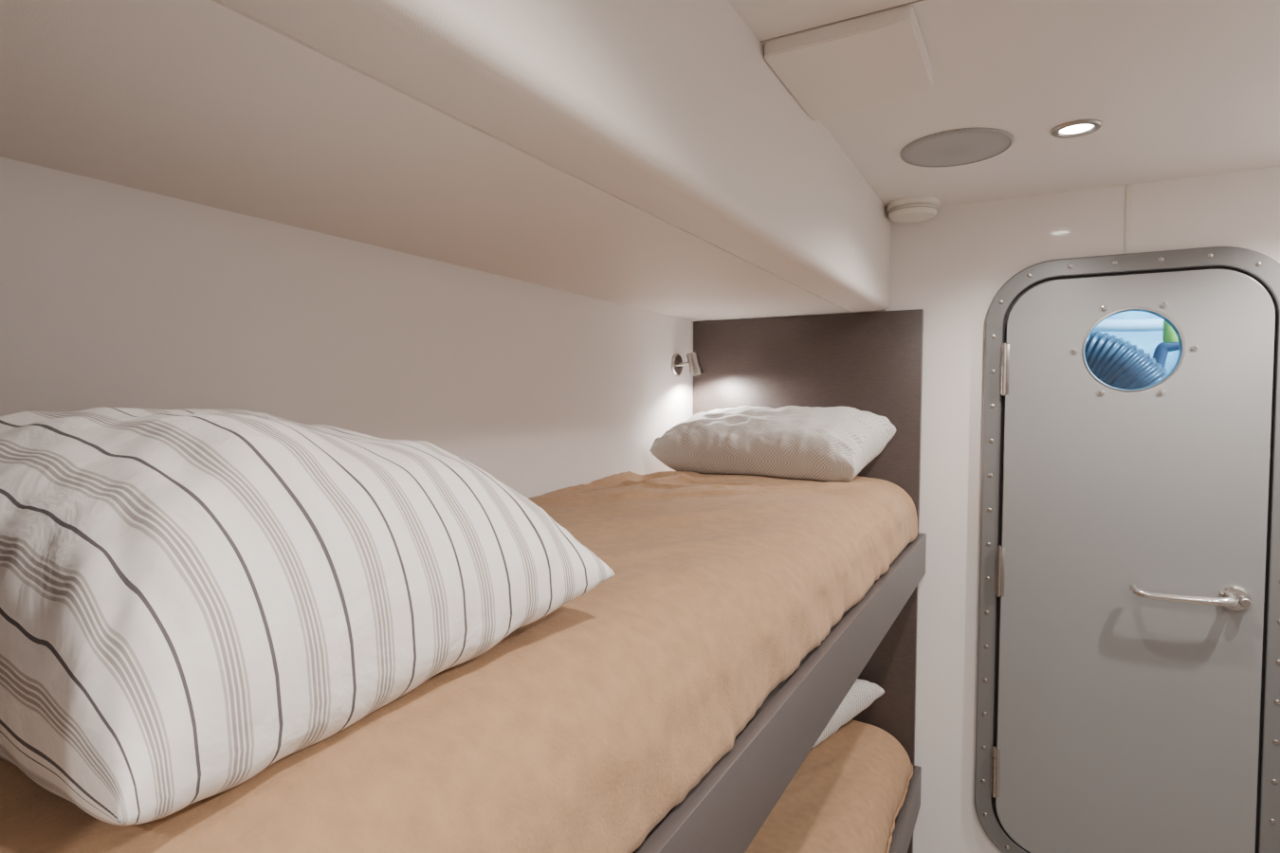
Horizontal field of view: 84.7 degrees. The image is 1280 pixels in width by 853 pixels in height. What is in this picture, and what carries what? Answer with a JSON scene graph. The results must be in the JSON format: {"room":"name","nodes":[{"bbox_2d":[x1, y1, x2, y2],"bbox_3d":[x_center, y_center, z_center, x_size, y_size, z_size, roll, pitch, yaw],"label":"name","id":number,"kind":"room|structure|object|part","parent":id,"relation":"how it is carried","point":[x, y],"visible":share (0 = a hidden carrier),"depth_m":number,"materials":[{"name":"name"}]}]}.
{"room":"ship cabin","nodes":[
{"label":"ship cabin","id":0,"kind":"room"},
{"bbox_2d":[0,156,694,498],"bbox_3d":[-0.771,0.403,1.022,0.100,2.112,3.800,1,2,29],"label":"wall","id":1,"kind":"structure","parent":0,"point":[112,295],"depth_m":1.24,"materials":[{"name":"white paint"}]},
{"bbox_2d":[671,351,703,376],"bbox_3d":[0.170,-0.220,2.465,0.096,0.087,0.080,1,2,29],"label":"reading lamp","id":2,"kind":"object","parent":1,"relation":"attached to","point":[693,361],"visible":1,"depth_m":2.46,"materials":[{"name":"silver metal"}]},
{"bbox_3d":[0.133,-0.218,2.486,0.010,0.080,0.080,1,2,29],"label":"wall plate","id":3,"kind":"part","parent":2,"relation":"part of","materials":[{"name":"silver metal"}]},
{"bbox_3d":[0.155,-0.222,2.475,0.044,0.019,0.013,1,2,24],"label":"lamp arm","id":4,"kind":"part","parent":2,"relation":"part of","materials":[{"name":"silver metal"}]},
{"bbox_2d":[729,0,1279,207],"bbox_3d":[0.224,-0.678,0.483,2.314,0.101,3.900,1,2,29],"label":"ceiling","id":5,"kind":"structure","parent":0,"point":[1177,88],"depth_m":1.38,"materials":[{"name":"white paint"}]},
{"bbox_2d":[0,0,891,321],"bbox_3d":[-0.397,-0.487,0.839,0.692,0.316,3.700,1,2,29],"label":"soffit","id":6,"kind":"structure","parent":5,"relation":"attached to","point":[645,155],"depth_m":0.87,"materials":[{"name":"white paint"}]},
{"bbox_2d":[764,5,933,120],"bbox_3d":[0.390,-0.645,1.274,0.244,0.024,0.316,1,2,29],"label":"ceiling access panel","id":7,"kind":"object","parent":5,"relation":"attached to","point":[878,58],"visible":1,"depth_m":1.22,"materials":[{"name":"white plastic"}]},
{"bbox_2d":[886,196,939,222],"bbox_3d":[0.841,-0.664,2.162,0.152,0.046,0.152,1,2,29],"label":"smoke detector","id":8,"kind":"object","parent":5,"relation":"attached to","point":[917,209],"visible":1,"depth_m":2.11,"materials":[{"name":"white plastic"}]},
{"bbox_2d":[899,128,1013,167],"bbox_3d":[0.757,-0.666,1.686,0.248,0.008,0.248,1,2,29],"label":"ceiling speaker","id":9,"kind":"object","parent":5,"relation":"attached to","point":[957,147],"visible":1,"depth_m":1.66},
{"bbox_2d":[1050,118,1102,138],"bbox_3d":[0.970,-0.662,1.560,0.098,0.006,0.098,1,2,29],"label":"recessed light","id":10,"kind":"object","parent":5,"relation":"in","point":[1070,128],"visible":1,"depth_m":1.55,"materials":[{"name":"silver metal"}]},
{"bbox_2d":[884,165,1279,852],"bbox_3d":[1.139,0.371,2.156,2.314,2.112,0.050,1,2,29],"label":"wall","id":11,"kind":"structure","parent":0,"point":[951,265],"depth_m":2.19,"materials":[{"name":"white paint"}]},
{"bbox_2d":[974,246,1279,852],"bbox_3d":[1.345,0.433,1.951,0.726,1.829,0.106,1,2,29],"label":"door","id":12,"kind":"structure","parent":11,"relation":"in","point":[1128,685],"depth_m":1.96,"materials":[{"name":"grey metal"}]},
{"bbox_3d":[1.446,0.451,1.868,0.234,0.029,0.058,1,2,29],"label":"handle lever","id":13,"kind":"part","parent":12,"relation":"part of","materials":[{"name":"silver metal"}]},
{"bbox_2d":[1124,183,1132,254],"bbox_3d":[1.367,-0.579,1.964,0.014,0.197,0.003,1,2,29],"label":"strip","id":14,"kind":"object","parent":11,"relation":"attached to","point":[1128,204],"visible":1,"depth_m":1.96,"materials":[{"name":"white plastic"}]},
{"bbox_2d":[1101,310,1181,373],"bbox_3d":[1.564,-0.180,2.414,1.890,1.440,0.850,1,2,29],"label":"wall","id":15,"kind":"structure","parent":0,"point":[1148,341],"depth_m":2.67,"materials":[{"name":"paint"}]},
{"bbox_2d":[1084,329,1168,389],"bbox_3d":[1.433,0.077,2.454,0.858,0.842,0.200,2,3,37],"label":"corrugated hose","id":16,"kind":"object","parent":15,"relation":"attached to","point":[1118,363],"visible":0.13,"depth_m":2.25,"materials":[{"name":"blue plastic"}]},
{"bbox_2d":[1093,318,1164,331],"bbox_3d":[1.615,-0.603,2.557,1.085,0.527,0.060,2,2,31],"label":"pipe","id":17,"kind":"object","parent":15,"relation":"attached to","point":[1152,324],"visible":0.13,"depth_m":2.48,"materials":[{"name":"white metal"}]},
{"bbox_2d":[1152,342,1181,367],"bbox_3d":[2.077,0.102,2.278,0.711,0.811,0.040,1,2,29],"label":"pipe","id":18,"kind":"object","parent":15,"relation":"attached to","point":[1161,353],"visible":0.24,"depth_m":2.41,"materials":[{"name":"blue metal"}]},
{"bbox_2d":[1162,320,1179,343],"bbox_3d":[1.741,-0.325,2.292,0.052,0.100,0.052,1,2,29],"label":"canister","id":19,"kind":"object","parent":15,"relation":"attached to","point":[1169,336],"visible":0.34,"depth_m":2.28,"materials":[{"name":"green paint"}]},
{"bbox_3d":[0.409,1.520,0.912,2.314,0.100,4.700,1,2,29],"label":"floor","id":20,"kind":"structure","parent":0,"visible":0},
{"bbox_2d":[632,309,926,852],"bbox_3d":[-0.046,0.552,1.378,0.816,1.793,2.474,1,2,29],"label":"bunk bed","id":21,"kind":"object","parent":20,"relation":"on","point":[871,362],"visible":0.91,"depth_m":2.24,"materials":[{"name":"brown laminate"}]},
{"bbox_3d":[0.301,0.444,1.179,0.020,0.130,2.474,1,2,29],"label":"rail","id":22,"kind":"part","parent":21,"relation":"part of","materials":[{"name":"grey laminate"}]},
{"bbox_3d":[0.297,1.204,1.207,0.020,0.128,2.474,1,2,29],"label":"rail","id":23,"kind":"part","parent":21,"relation":"part of","materials":[{"name":"grey laminate"}]},
{"bbox_3d":[-0.066,0.319,1.376,0.730,0.112,2.372,1,2,29],"label":"mattress","id":24,"kind":"object","parent":21,"relation":"on","visible":0},
{"bbox_2d":[0,470,917,852],"bbox_3d":[-0.046,0.262,1.368,0.802,0.213,2.416,1,2,29],"label":"blanket","id":25,"kind":"object","parent":24,"relation":"on","point":[580,730],"visible":0.59,"depth_m":0.67,"materials":[{"name":"beige fabric"}]},
{"bbox_2d":[0,407,614,825],"bbox_3d":[-0.406,0.093,0.749,0.701,0.228,0.661,1,2,29],"label":"pillow","id":26,"kind":"object","parent":25,"relation":"on","point":[193,602],"visible":1,"depth_m":0.46,"materials":[{"name":"fabric"}]},
{"bbox_2d":[649,405,895,481],"bbox_3d":[0.423,0.045,2.246,0.705,0.223,0.354,1,2,29],"label":"pillow","id":27,"kind":"object","parent":25,"relation":"on","point":[834,444],"visible":1,"depth_m":2.15,"materials":[{"name":"fabric"}]},
{"bbox_3d":[-0.070,1.103,1.404,0.730,0.067,2.372,1,2,29],"label":"mattress","id":28,"kind":"object","parent":21,"relation":"on","visible":0},
{"bbox_2d":[744,719,913,852],"bbox_3d":[-0.050,1.052,1.397,0.804,0.158,2.416,1,2,29],"label":"blanket","id":29,"kind":"object","parent":28,"relation":"on","point":[848,795],"visible":0.19,"depth_m":1.89,"materials":[{"name":"beige fabric"}]},
{"bbox_2d":[812,678,884,749],"bbox_3d":[0.400,0.869,2.253,0.675,0.187,0.395,1,2,29],"label":"pillow","id":30,"kind":"object","parent":29,"relation":"on","point":[863,693],"visible":0.14,"depth_m":2.19,"materials":[{"name":"fabric"}]}
]}

